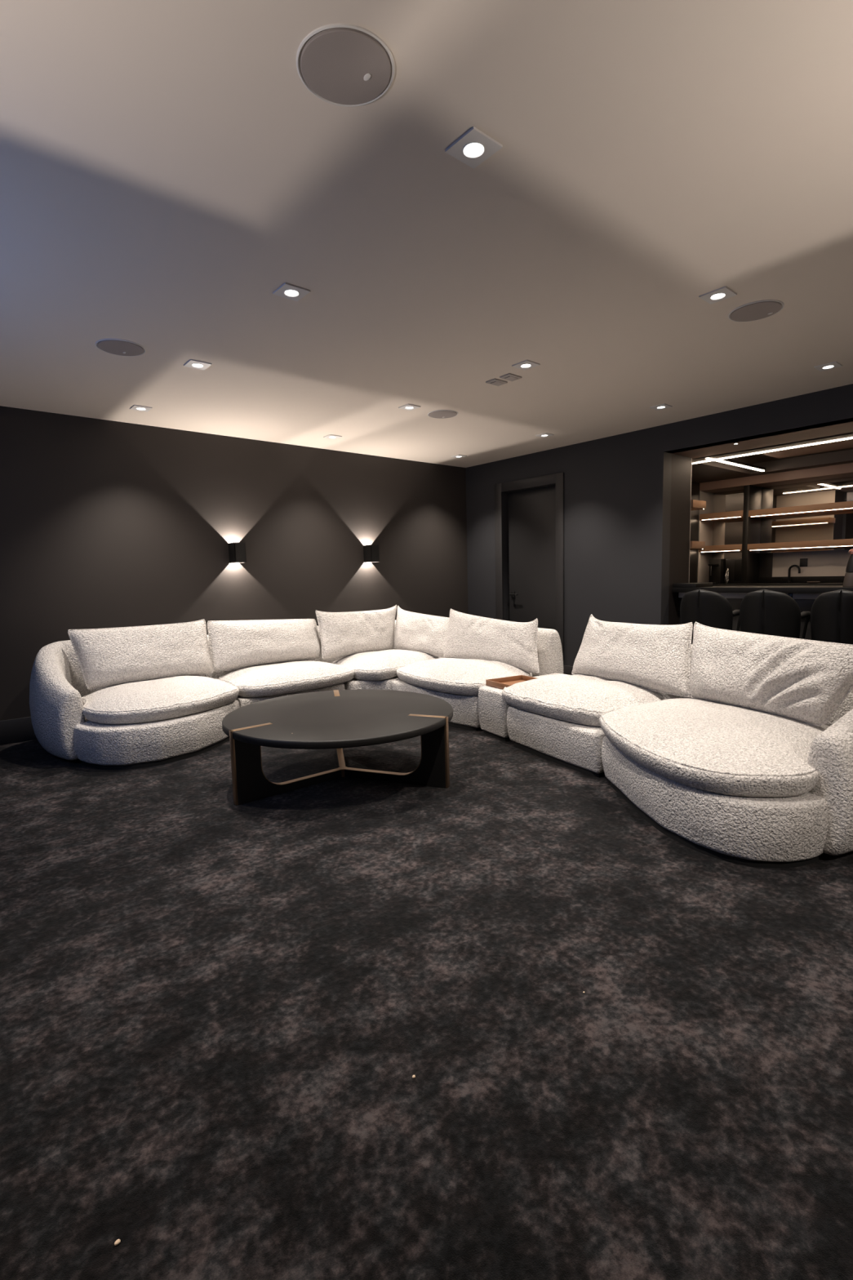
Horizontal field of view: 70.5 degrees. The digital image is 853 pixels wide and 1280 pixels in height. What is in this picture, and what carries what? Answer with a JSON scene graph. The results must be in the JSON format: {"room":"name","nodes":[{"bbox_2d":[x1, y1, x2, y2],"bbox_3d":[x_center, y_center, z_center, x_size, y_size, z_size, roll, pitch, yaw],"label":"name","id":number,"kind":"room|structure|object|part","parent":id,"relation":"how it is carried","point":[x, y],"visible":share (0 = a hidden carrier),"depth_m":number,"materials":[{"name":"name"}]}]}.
{"room":"home theater lounge","nodes":[
{"label":"home theater lounge","id":0,"kind":"room"},
{"bbox_2d":[0,405,467,720],"bbox_3d":[-1.943,-0.682,5.876,6.400,2.923,0.120,-7,8,-40],"label":"wall","id":1,"kind":"structure","parent":0,"point":[104,523],"depth_m":5.59,"materials":[{"name":"grey paint"}]},
{"bbox_2d":[0,716,37,745],"bbox_3d":[-1.830,0.556,5.988,6.300,0.192,0.018,-7,8,-40],"label":"baseboard","id":2,"kind":"structure","parent":1,"relation":"attached to","point":[16,730],"depth_m":4.78,"materials":[{"name":"grey"}]},
{"bbox_2d":[228,542,246,563],"bbox_3d":[-1.817,-0.836,5.790,0.104,0.189,0.150,-7,8,-40],"label":"wall sconce","id":3,"kind":"object","parent":1,"relation":"attached to","point":[237,551],"visible":1,"depth_m":5.74,"materials":[{"name":"black metal"}]},
{"bbox_2d":[363,544,378,562],"bbox_3d":[-0.623,-0.973,6.796,0.104,0.189,0.150,-7,8,-40],"label":"wall sconce","id":4,"kind":"object","parent":1,"relation":"attached to","point":[371,552],"visible":1,"depth_m":6.75,"materials":[{"name":"black metal"}]},
{"bbox_2d":[0,725,852,1279],"bbox_3d":[0.378,0.888,3.849,6.860,0.120,6.170,-7,8,-40],"label":"floor","id":5,"kind":"structure","parent":0,"point":[219,1017],"depth_m":1.64,"materials":[{"name":"grey carpet"}]},
{"bbox_2d":[114,1239,120,1245],"bbox_3d":[-0.585,1.139,1.141,0.011,0.008,0.009,-7,8,-40],"label":"crumb","id":6,"kind":"object","parent":5,"relation":"on","point":[117,1242],"visible":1,"depth_m":1.14,"materials":[{"name":"beige food"}]},
{"bbox_2d":[29,640,239,769],"bbox_3d":[-2.191,0.403,4.643,1.445,0.800,1.453,-7,8,-40],"label":"module","id":7,"kind":"object","parent":5,"relation":"on","point":[166,720],"visible":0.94,"depth_m":4.17,"materials":[{"name":"beige fabric"}]},
{"bbox_2d":[67,618,213,689],"bbox_3d":[-2.278,0.105,4.915,1.060,0.477,0.262,-7,8,-40],"label":"cushion","id":8,"kind":"object","parent":7,"relation":"on","point":[108,657],"visible":0.94,"depth_m":4.82,"materials":[{"name":"beige fabric"}]},
{"bbox_2d":[81,675,239,724],"bbox_3d":[-2.026,0.419,4.635,1.148,0.190,1.064,-7,8,-40],"label":"seat cushion","id":9,"kind":"object","parent":7,"relation":"on","point":[184,699],"depth_m":4.30,"materials":[{"name":"beige fabric"}]},
{"bbox_2d":[204,635,354,707],"bbox_3d":[-1.326,0.310,5.550,1.196,0.750,1.128,-7,8,-40],"label":"module","id":10,"kind":"object","parent":5,"relation":"on","point":[254,684],"visible":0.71,"depth_m":5.15,"materials":[{"name":"beige fabric"}]},
{"bbox_3d":[-1.663,0.271,5.845,1.040,0.720,0.237,-7,8,-40],"label":"backrest","id":11,"kind":"part","parent":10,"relation":"part of","materials":[{"name":"beige fabric"}]},
{"bbox_2d":[207,618,321,671],"bbox_3d":[-1.469,0.011,5.628,1.123,0.441,0.260,-7,8,-40],"label":"cushion","id":12,"kind":"object","parent":10,"relation":"on","point":[233,644],"visible":1,"depth_m":5.50,"materials":[{"name":"beige fabric"}]},
{"bbox_2d":[217,660,354,697],"bbox_3d":[-1.236,0.314,5.443,1.195,0.188,0.846,-7,8,-40],"label":"seat cushion","id":13,"kind":"object","parent":10,"relation":"on","point":[282,679],"depth_m":5.15,"materials":[{"name":"beige fabric"}]},
{"bbox_2d":[222,688,453,805],"bbox_3d":[-0.532,0.645,3.774,1.403,0.420,1.400,-7,8,-40],"label":"coffee table","id":14,"kind":"object","parent":5,"relation":"on","point":[338,719],"visible":1,"depth_m":3.52,"materials":[{"name":"black wood"}]},
{"bbox_2d":[306,619,444,689],"bbox_3d":[-0.395,0.208,6.283,1.495,0.750,1.209,-7,8,-40],"label":"module","id":15,"kind":"object","parent":5,"relation":"on","point":[373,670],"visible":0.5,"depth_m":5.69,"materials":[{"name":"beige fabric"}]},
{"bbox_3d":[-0.410,0.165,6.553,1.846,0.720,0.818,-2,6,-3],"label":"backrest","id":16,"kind":"part","parent":15,"relation":"part of","materials":[{"name":"beige fabric"}]},
{"bbox_2d":[315,604,396,659],"bbox_3d":[-0.652,-0.090,6.237,1.092,0.490,0.227,-7,8,-43],"label":"cushion","id":17,"kind":"object","parent":15,"relation":"on","point":[342,634],"visible":0.91,"depth_m":6.09,"materials":[{"name":"beige fabric"}]},
{"bbox_2d":[331,648,443,680],"bbox_3d":[-0.382,0.214,6.104,1.123,0.204,0.891,-7,8,-40],"label":"seat cushion","id":18,"kind":"object","parent":15,"relation":"on","point":[380,665],"depth_m":5.74,"materials":[{"name":"beige fabric"}]},
{"bbox_2d":[394,605,448,657],"bbox_3d":[-0.057,-0.101,6.242,0.246,0.486,0.978,-7,8,-43],"label":"cushion","id":19,"kind":"object","parent":15,"relation":"on","point":[417,632],"visible":0.75,"depth_m":6.16,"materials":[{"name":"beige fabric"}]},
{"bbox_2d":[391,627,563,730],"bbox_3d":[0.429,0.276,5.465,1.300,0.750,1.272,-7,8,-40],"label":"module","id":20,"kind":"object","parent":5,"relation":"on","point":[457,682],"visible":0.56,"depth_m":5.07,"materials":[{"name":"beige fabric"}]},
{"bbox_2d":[396,657,532,695],"bbox_3d":[0.289,0.278,5.362,0.924,0.204,1.218,-7,8,-40],"label":"seat cushion","id":21,"kind":"object","parent":20,"relation":"on","point":[441,676],"depth_m":5.05,"materials":[{"name":"beige fabric"}]},
{"bbox_2d":[444,608,539,673],"bbox_3d":[0.550,-0.010,5.482,0.241,0.509,1.169,-7,8,-40],"label":"cushion","id":22,"kind":"object","parent":20,"relation":"on","point":[468,636],"visible":0.88,"depth_m":5.34,"materials":[{"name":"beige fabric"}]},
{"bbox_3d":[0.810,0.217,5.785,0.253,0.720,1.167,-6,8,-37],"label":"backrest","id":23,"kind":"part","parent":20,"relation":"part of","materials":[{"name":"beige fabric"}]},
{"bbox_2d":[478,672,568,741],"bbox_3d":[0.874,0.522,4.830,0.980,0.375,0.510,-5,7,-33],"label":"console","id":24,"kind":"object","parent":5,"relation":"on","point":[492,706],"visible":0.22,"depth_m":4.55,"materials":[{"name":"beige fabric"}]},
{"bbox_2d":[485,675,537,688],"bbox_3d":[0.693,0.330,4.681,0.360,0.044,0.290,-5,7,-30],"label":"serving tray","id":25,"kind":"object","parent":24,"relation":"on","point":[500,682],"visible":0.59,"depth_m":4.77,"materials":[{"name":"brown wood"}]},
{"bbox_2d":[502,644,692,777],"bbox_3d":[1.197,0.389,4.288,1.093,0.740,1.133,-5,7,-28],"label":"module","id":26,"kind":"object","parent":5,"relation":"on","point":[556,720],"visible":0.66,"depth_m":3.94,"materials":[{"name":"beige fabric"}]},
{"bbox_2d":[502,674,679,726],"bbox_3d":[1.121,0.379,4.261,0.921,0.197,1.105,-5,7,-30],"label":"seat cushion","id":27,"kind":"object","parent":26,"relation":"on","point":[576,700],"depth_m":3.97,"materials":[{"name":"beige fabric"}]},
{"bbox_2d":[571,613,693,697],"bbox_3d":[1.429,0.082,4.215,0.275,0.465,1.074,-5,7,-28],"label":"cushion","id":28,"kind":"object","parent":26,"relation":"on","point":[656,658],"visible":0.97,"depth_m":4.06,"materials":[{"name":"beige fabric"}]},
{"bbox_3d":[1.615,0.350,4.409,0.238,0.710,0.940,-5,7,-28],"label":"backrest","id":29,"kind":"part","parent":26,"relation":"part of","materials":[{"name":"beige fabric"}]},
{"bbox_2d":[680,589,740,643],"bbox_3d":[2.494,0.081,5.313,0.464,1.070,0.492,-7,8,-40],"label":"bar stool","id":30,"kind":"object","parent":5,"relation":"on","point":[705,607],"visible":0.44,"depth_m":5.09,"materials":[{"name":"black leather"}]},
{"bbox_3d":[2.655,-0.225,5.140,0.235,0.073,0.062,-7,8,-40],"label":"armrest","id":31,"kind":"part","parent":30,"relation":"part of","materials":[{"name":"black leather"}]},
{"bbox_3d":[2.690,-0.132,5.195,0.048,0.193,0.022,2,7,28],"label":"arm post","id":32,"kind":"part","parent":30,"relation":"part of","materials":[{"name":"black metal"}]},
{"bbox_2d":[599,689,852,867],"bbox_3d":[1.702,0.467,3.210,1.542,0.790,1.502,-4,7,-22],"label":"module","id":33,"kind":"object","parent":5,"relation":"on","point":[736,784],"visible":0.9,"depth_m":2.60,"materials":[{"name":"beige fabric"}]},
{"bbox_2d":[599,697,829,797],"bbox_3d":[1.507,0.486,3.208,1.369,0.190,1.230,-7,8,-40],"label":"seat cushion","id":34,"kind":"object","parent":33,"relation":"on","point":[706,748],"depth_m":2.77,"materials":[{"name":"beige fabric"}]},
{"bbox_2d":[689,621,852,726],"bbox_3d":[1.854,0.167,3.368,0.306,0.463,1.091,-4,7,-26],"label":"cushion","id":35,"kind":"object","parent":33,"relation":"on","point":[806,681],"visible":0.91,"depth_m":3.21,"materials":[{"name":"beige fabric"}]},
{"bbox_3d":[2.137,0.444,3.184,0.854,0.760,1.649,-1,6,8],"label":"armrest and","id":36,"kind":"part","parent":33,"relation":"part of","materials":[{"name":"beige fabric"}]},
{"bbox_2d":[671,582,852,644],"bbox_3d":[3.608,0.058,5.136,0.580,1.100,2.892,-7,8,-40],"label":"bar counter","id":37,"kind":"object","parent":5,"relation":"on","point":[805,596],"depth_m":5.46,"materials":[{"name":"black stone"}]},
{"bbox_3d":[3.504,0.142,5.053,0.020,0.955,2.891,-7,8,-40],"label":"panel","id":38,"kind":"part","parent":37,"relation":"part of","materials":[{"name":"black paint"}]},
{"bbox_2d":[671,585,852,593],"bbox_3d":[3.597,-0.428,5.083,0.580,0.047,2.891,-7,8,-40],"label":"countertop","id":39,"kind":"structure","parent":37,"relation":"on","point":[782,588],"depth_m":5.42,"materials":[{"name":"black stone"}]},
{"bbox_2d":[843,548,852,586],"bbox_3d":[3.543,-0.602,5.015,0.124,0.316,0.124,-7,8,-40],"label":"bottle","id":40,"kind":"object","parent":37,"relation":"on","point":[848,580],"visible":1,"depth_m":5.00,"materials":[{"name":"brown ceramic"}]},
{"bbox_2d":[739,589,810,639],"bbox_3d":[2.825,0.115,4.926,0.464,1.070,0.492,-7,8,-40],"label":"bar stool","id":41,"kind":"object","parent":5,"relation":"on","point":[763,611],"visible":0.59,"depth_m":4.71,"materials":[{"name":"black leather"}]},
{"bbox_3d":[3.020,-0.099,4.807,0.048,0.193,0.022,2,7,28],"label":"arm post","id":42,"kind":"part","parent":41,"relation":"part of","materials":[{"name":"black metal"}]},
{"bbox_3d":[2.985,-0.191,4.753,0.235,0.073,0.062,-7,8,-40],"label":"armrest","id":43,"kind":"part","parent":41,"relation":"part of","materials":[{"name":"black leather"}]},
{"bbox_2d":[810,589,852,644],"bbox_3d":[3.161,0.149,4.531,0.464,1.070,0.492,-7,8,-40],"label":"bar stool","id":44,"kind":"object","parent":5,"relation":"on","point":[832,612],"visible":0.62,"depth_m":4.39,"materials":[{"name":"black leather"}]},
{"bbox_2d":[0,0,852,467],"bbox_3d":[0.097,-1.833,3.374,6.300,0.200,6.170,-7,8,-40],"label":"ceiling","id":45,"kind":"structure","parent":0,"point":[166,166],"depth_m":2.30,"materials":[{"name":"beige paint"}]},
{"bbox_2d":[95,338,145,355],"bbox_3d":[-1.776,-1.695,3.506,0.262,0.012,0.262,-7,8,-40],"label":"ceiling speaker","id":46,"kind":"object","parent":45,"relation":"attached to","point":[120,347],"visible":1,"depth_m":3.49,"materials":[{"name":"white"}]},
{"bbox_2d":[129,404,151,412],"bbox_3d":[-2.242,-1.817,4.736,0.130,0.010,0.130,-7,8,-40],"label":"recessed light","id":47,"kind":"object","parent":45,"relation":"in","point":[136,407],"visible":1,"depth_m":4.72,"materials":[{"name":"white metal"}]},
{"bbox_2d":[183,359,211,369],"bbox_3d":[-1.446,-1.737,3.812,0.130,0.010,0.130,-7,8,-40],"label":"recessed light","id":48,"kind":"object","parent":45,"relation":"in","point":[192,363],"visible":1,"depth_m":3.80,"materials":[{"name":"white metal"}]},
{"bbox_2d":[272,282,310,301],"bbox_3d":[-0.643,-1.656,2.875,0.130,0.010,0.130,-7,8,-40],"label":"recessed light","id":49,"kind":"object","parent":45,"relation":"in","point":[291,291],"visible":1,"depth_m":2.87,"materials":[{"name":"white metal"}]},
{"bbox_2d":[323,434,342,439],"bbox_3d":[-0.911,-1.969,5.852,0.130,0.010,0.130,-7,8,-40],"label":"recessed light","id":50,"kind":"object","parent":45,"relation":"in","point":[330,436],"visible":1,"depth_m":5.84,"materials":[{"name":"white metal"}]},
{"bbox_2d":[296,22,395,106],"bbox_3d":[-0.216,-1.531,1.620,0.262,0.012,0.262,-7,8,-40],"label":"ceiling speaker","id":51,"kind":"object","parent":45,"relation":"attached to","point":[342,64],"visible":1,"depth_m":1.60,"materials":[{"name":"white plastic"}]},
{"bbox_2d":[398,404,420,410],"bbox_3d":[-0.138,-1.885,4.889,0.130,0.010,0.130,-7,8,-40],"label":"recessed light","id":52,"kind":"object","parent":45,"relation":"in","point":[407,406],"visible":1,"depth_m":4.88,"materials":[{"name":"white metal"}]},
{"bbox_2d":[427,409,457,418],"bbox_3d":[0.139,-1.916,5.129,0.262,0.012,0.262,-7,8,-40],"label":"ceiling speaker","id":53,"kind":"object","parent":45,"relation":"attached to","point":[439,414],"visible":1,"depth_m":5.11,"materials":[{"name":"white"}]},
{"bbox_2d":[450,454,466,457],"bbox_3d":[0.374,-2.121,6.972,0.130,0.010,0.130,-7,8,-40],"label":"recessed light","id":54,"kind":"object","parent":45,"relation":"in","point":[456,455],"visible":1,"depth_m":6.97,"materials":[{"name":"white metal"}]},
{"bbox_2d":[444,126,502,168],"bbox_3d":[0.151,-1.575,1.935,0.130,0.010,0.130,-7,8,-40],"label":"recessed light","id":55,"kind":"object","parent":45,"relation":"in","point":[474,147],"visible":1,"depth_m":1.93,"materials":[{"name":"white metal"}]},
{"bbox_2d":[485,377,507,386],"bbox_3d":[0.500,-1.835,4.302,0.132,0.014,0.092,-7,8,-40],"label":"ceiling plate","id":56,"kind":"object","parent":45,"relation":"attached to","point":[495,381],"visible":1,"depth_m":4.28,"materials":[{"name":"grey"}]},
{"bbox_2d":[499,373,522,381],"bbox_3d":[0.587,-1.827,4.199,0.132,0.014,0.092,-7,8,-40],"label":"ceiling plate","id":57,"kind":"object","parent":45,"relation":"attached to","point":[509,376],"visible":1,"depth_m":4.18,"materials":[{"name":"grey"}]},
{"bbox_2d":[511,360,540,370],"bbox_3d":[0.653,-1.805,3.965,0.130,0.010,0.130,-7,8,-40],"label":"recessed light","id":58,"kind":"object","parent":45,"relation":"in","point":[525,365],"visible":1,"depth_m":3.96,"materials":[{"name":"white metal"}]},
{"bbox_2d":[535,432,554,437],"bbox_3d":[1.175,-2.037,6.003,0.130,0.010,0.130,-7,8,-40],"label":"recessed light","id":59,"kind":"object","parent":45,"relation":"in","point":[545,434],"visible":1,"depth_m":5.99,"materials":[{"name":"white metal"}]},
{"bbox_2d":[649,403,672,410],"bbox_3d":[1.970,-1.955,5.065,0.130,0.010,0.130,-7,8,-40],"label":"recessed light","id":60,"kind":"object","parent":45,"relation":"in","point":[664,406],"visible":1,"depth_m":5.06,"materials":[{"name":"white metal"}]},
{"bbox_2d":[698,285,737,304],"bbox_3d":[1.459,-1.723,3.019,0.130,0.010,0.130,-7,8,-40],"label":"recessed light","id":61,"kind":"object","parent":45,"relation":"in","point":[722,293],"visible":1,"depth_m":3.01,"materials":[{"name":"white metal"}]},
{"bbox_2d":[728,299,784,321],"bbox_3d":[1.757,-1.751,3.220,0.262,0.012,0.262,-7,8,-40],"label":"ceiling speaker","id":62,"kind":"object","parent":45,"relation":"attached to","point":[760,309],"visible":1,"depth_m":3.20,"materials":[{"name":"white plastic"}]},
{"bbox_2d":[814,361,842,371],"bbox_3d":[2.757,-1.875,4.139,0.130,0.010,0.130,-7,8,-40],"label":"recessed light","id":63,"kind":"object","parent":45,"relation":"in","point":[835,364],"visible":1,"depth_m":4.13,"materials":[{"name":"white metal"}]},
{"bbox_2d":[465,383,852,666],"bbox_3d":[2.549,-0.766,5.635,0.150,2.923,6.290,-7,8,-40],"label":"wall","id":64,"kind":"structure","parent":0,"point":[617,488],"depth_m":6.19,"materials":[{"name":"grey paint"}]},
{"bbox_2d":[494,472,564,665],"bbox_3d":[1.198,-0.712,7.112,0.022,2.325,1.025,-7,8,-40],"label":"door frame","id":65,"kind":"structure","parent":64,"relation":"attached to","point":[557,479],"depth_m":6.82,"materials":[{"name":"grey wood"}]},
{"bbox_2d":[507,485,555,630],"bbox_3d":[1.265,-0.669,7.169,0.110,2.208,0.802,-7,8,-40],"label":"door","id":66,"kind":"structure","parent":64,"relation":"in","point":[531,513],"depth_m":7.15,"materials":[{"name":"black wood"}]},
{"bbox_3d":[1.065,-0.561,7.429,0.016,0.075,0.060,-7,8,-40],"label":"handle plate","id":67,"kind":"part","parent":66,"relation":"part of","materials":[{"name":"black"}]},
{"bbox_2d":[563,665,573,675],"bbox_3d":[1.929,0.420,6.401,0.018,0.192,1.150,-7,8,-40],"label":"baseboard","id":68,"kind":"structure","parent":64,"relation":"attached to","point":[567,669],"depth_m":6.78,"materials":[{"name":"grey"}]},
{"bbox_2d":[668,453,691,625],"bbox_3d":[2.206,-0.783,6.352,0.548,2.820,0.874,-7,8,-40],"label":"trim","id":69,"kind":"structure","parent":64,"relation":"attached to","point":[681,472],"depth_m":6.02,"materials":[{"name":"black wood"}]},
{"bbox_2d":[664,417,852,458],"bbox_3d":[3.441,-1.893,4.820,0.658,0.347,2.906,-7,8,-40],"label":"trim","id":70,"kind":"structure","parent":64,"relation":"attached to","point":[822,432],"depth_m":5.31,"materials":[{"name":"brown wood"}]},
{"bbox_2d":[689,481,708,582],"bbox_3d":[3.077,-1.001,7.625,2.450,2.700,0.120,-7,8,-40],"label":"wall","id":71,"kind":"structure","parent":0,"point":[695,486],"depth_m":7.87,"materials":[{"name":"black paint"}]},
{"bbox_2d":[688,457,692,582],"bbox_3d":[2.436,-1.219,6.457,0.012,1.293,0.795,-7,8,-40],"label":"trim","id":72,"kind":"structure","parent":71,"relation":"attached to","point":[691,458],"depth_m":6.15,"materials":[{"name":"grey"}]},
{"bbox_2d":[689,541,705,550],"bbox_3d":[2.562,-1.010,6.570,0.287,0.082,0.815,-7,8,-40],"label":"bar shelf","id":73,"kind":"object","parent":71,"relation":"attached to","point":[694,544],"visible":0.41,"depth_m":6.26,"materials":[{"name":"brown wood"}]},
{"bbox_2d":[691,499,706,510],"bbox_3d":[2.552,-1.423,6.525,0.287,0.082,0.815,-7,8,-40],"label":"bar shelf","id":74,"kind":"object","parent":71,"relation":"attached to","point":[695,504],"visible":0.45,"depth_m":6.22,"materials":[{"name":"brown wood"}]},
{"bbox_2d":[697,490,713,582],"bbox_3d":[3.733,-1.373,8.065,0.380,1.193,0.012,-7,8,-40],"label":"trim","id":75,"kind":"structure","parent":71,"relation":"attached to","point":[705,527],"depth_m":8.05,"materials":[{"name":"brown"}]},
{"bbox_2d":[699,462,852,493],"bbox_3d":[5.095,-1.874,6.379,0.380,0.103,4.270,-7,8,-40],"label":"trim","id":76,"kind":"structure","parent":71,"relation":"attached to","point":[844,470],"depth_m":7.18,"materials":[{"name":"brown wood"}]},
{"bbox_2d":[691,432,852,483],"bbox_3d":[4.423,-2.021,5.794,2.230,0.347,4.270,-7,8,-40],"label":"ceiling","id":77,"kind":"structure","parent":0,"point":[710,471],"depth_m":6.79,"materials":[{"name":"grey"}]},
{"bbox_2d":[705,457,765,471],"bbox_3d":[3.375,-1.914,6.554,1.430,0.037,0.048,-7,8,-40],"label":"recessed light","id":78,"kind":"object","parent":77,"relation":"in","point":[728,461],"visible":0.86,"depth_m":6.57,"materials":[{"name":"white plastic"}]},
{"bbox_2d":[692,436,852,464],"bbox_3d":[3.745,-1.789,5.302,0.055,0.036,3.790,-7,8,-40],"label":"recessed light","id":79,"kind":"object","parent":77,"relation":"in","point":[849,437],"visible":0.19,"depth_m":5.75,"materials":[{"name":"white plastic"}]},
{"bbox_2d":[760,439,852,458],"bbox_3d":[4.661,-1.913,5.347,0.700,0.035,3.070,-7,8,-40],"label":"panel","id":80,"kind":"object","parent":77,"relation":"attached to","point":[843,444],"visible":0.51,"depth_m":6.26,"materials":[{"name":"brown wood"}]},
{"bbox_3d":[3.784,0.508,6.719,3.200,0.138,6.170,-7,8,-40],"label":"floor","id":81,"kind":"structure","parent":0,"visible":0},
{"bbox_2d":[712,576,844,586],"bbox_3d":[5.032,-0.130,6.489,0.640,1.115,4.249,-7,8,-40],"label":"countertop","id":82,"kind":"structure","parent":81,"relation":"on","point":[796,580],"depth_m":7.31,"materials":[{"name":"black stone"}]},
{"bbox_2d":[708,559,725,583],"bbox_3d":[3.822,-0.899,7.907,0.370,0.320,0.150,-7,8,-40],"label":"coffee machine","id":83,"kind":"object","parent":82,"relation":"on","point":[717,566],"visible":0.84,"depth_m":7.83,"materials":[{"name":"black paint"}]},
{"bbox_2d":[724,568,728,583],"bbox_3d":[3.874,-0.828,7.779,0.035,0.202,0.051,-7,8,-40],"label":"ornament","id":84,"kind":"object","parent":82,"relation":"on","point":[726,579],"visible":0.99,"depth_m":7.77,"materials":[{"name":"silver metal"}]},
{"bbox_2d":[724,558,742,583],"bbox_3d":[4.037,-0.894,7.812,0.205,0.320,0.243,-7,8,-40],"label":"cabinet box","id":85,"kind":"object","parent":82,"relation":"on","point":[734,566],"visible":0.52,"depth_m":7.75,"materials":[{"name":"black paint"}]},
{"bbox_3d":[3.996,-0.887,7.707,0.006,0.270,0.120,-7,8,-40],"label":"panel","id":86,"kind":"part","parent":85,"relation":"part of","materials":[{"name":"black wood"}]},
{"bbox_2d":[712,582,843,586],"bbox_3d":[5.019,-0.589,6.438,0.633,0.040,4.249,-7,8,-40],"label":"countertop","id":87,"kind":"structure","parent":82,"relation":"on","point":[755,584],"depth_m":7.18,"materials":[{"name":"black stone"}]},
{"bbox_2d":[782,564,800,582],"bbox_3d":[4.496,-0.815,7.430,0.052,0.222,0.198,-7,8,-40],"label":"tap","id":88,"kind":"object","parent":82,"relation":"on","point":[788,578],"visible":0.91,"depth_m":7.43,"materials":[{"name":"black metal"}]},
{"bbox_3d":[4.516,-0.823,7.405,0.025,0.202,0.135,-7,8,-40],"label":"spout","id":89,"kind":"part","parent":88,"relation":"part of","materials":[{"name":"black metal"}]},
{"bbox_2d":[807,581,820,583],"bbox_3d":[4.479,-0.666,6.979,0.132,0.024,0.132,-7,8,-40],"label":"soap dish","id":90,"kind":"object","parent":82,"relation":"on","point":[809,582],"visible":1,"depth_m":6.93,"materials":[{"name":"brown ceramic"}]},
{"bbox_3d":[5.355,-0.955,6.680,0.200,2.700,4.270,-7,8,-40],"label":"wall","id":91,"kind":"structure","parent":0,"visible":0},
{"bbox_2d":[698,543,742,552],"bbox_3d":[3.910,-1.192,7.866,0.382,0.082,0.541,-7,8,-40],"label":"bar shelf","id":92,"kind":"object","parent":91,"relation":"attached to","point":[727,548],"visible":0.71,"depth_m":7.73,"materials":[{"name":"brown wood"}]},
{"bbox_2d":[699,510,743,520],"bbox_3d":[3.900,-1.605,7.822,0.382,0.082,0.541,-7,8,-40],"label":"bar shelf","id":93,"kind":"object","parent":91,"relation":"attached to","point":[731,515],"visible":0.81,"depth_m":7.72,"materials":[{"name":"brown wood"}]},
{"bbox_2d":[711,488,744,559],"bbox_3d":[4.062,-1.398,7.978,0.026,1.135,0.542,-7,8,-40],"label":"mirror panel","id":94,"kind":"object","parent":91,"relation":"attached to","point":[725,532],"visible":0.43,"depth_m":8.01,"materials":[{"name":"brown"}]},
{"bbox_2d":[741,484,762,583],"bbox_3d":[4.111,-1.283,7.629,0.380,1.290,0.065,-7,8,-40],"label":"panel","id":95,"kind":"object","parent":91,"relation":"attached to","point":[752,494],"visible":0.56,"depth_m":7.55,"materials":[{"name":"black paint"}]},
{"bbox_2d":[759,552,773,577],"bbox_3d":[4.341,-0.958,7.705,0.028,0.305,0.159,-7,8,-40],"label":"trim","id":96,"kind":"structure","parent":91,"relation":"attached to","point":[766,561],"depth_m":7.69,"materials":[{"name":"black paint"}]},
{"bbox_2d":[747,538,852,551],"bbox_3d":[5.212,-1.055,6.338,0.382,0.082,3.349,-7,8,-40],"label":"bar shelf","id":97,"kind":"object","parent":91,"relation":"attached to","point":[844,542],"visible":1,"depth_m":7.04,"materials":[{"name":"brown wood"}]},
{"bbox_2d":[748,501,852,518],"bbox_3d":[5.202,-1.463,6.295,0.382,0.082,3.349,-7,8,-40],"label":"bar shelf","id":98,"kind":"object","parent":91,"relation":"attached to","point":[846,505],"visible":1,"depth_m":7.03,"materials":[{"name":"brown wood"}]},
{"bbox_2d":[800,558,808,566],"bbox_3d":[4.605,-0.945,7.362,0.008,0.100,0.085,-7,8,-40],"label":"outlet plate","id":99,"kind":"object","parent":91,"relation":"attached to","point":[803,562],"visible":1,"depth_m":7.36,"materials":[{"name":"black plastic"}]},
{"bbox_2d":[760,476,852,553],"bbox_3d":[5.458,-1.407,6.320,0.026,0.830,3.649,-7,8,-40],"label":"mirror panel","id":100,"kind":"object","parent":91,"relation":"attached to","point":[833,525],"visible":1,"depth_m":7.29,"materials":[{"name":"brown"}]},
{"bbox_2d":[772,549,850,577],"bbox_3d":[5.521,-0.838,6.319,0.030,0.305,3.490,-7,8,-40],"label":"backsplash","id":101,"kind":"structure","parent":91,"relation":"attached to","point":[825,562],"depth_m":7.29,"materials":[{"name":"grey stone"}]}
]}

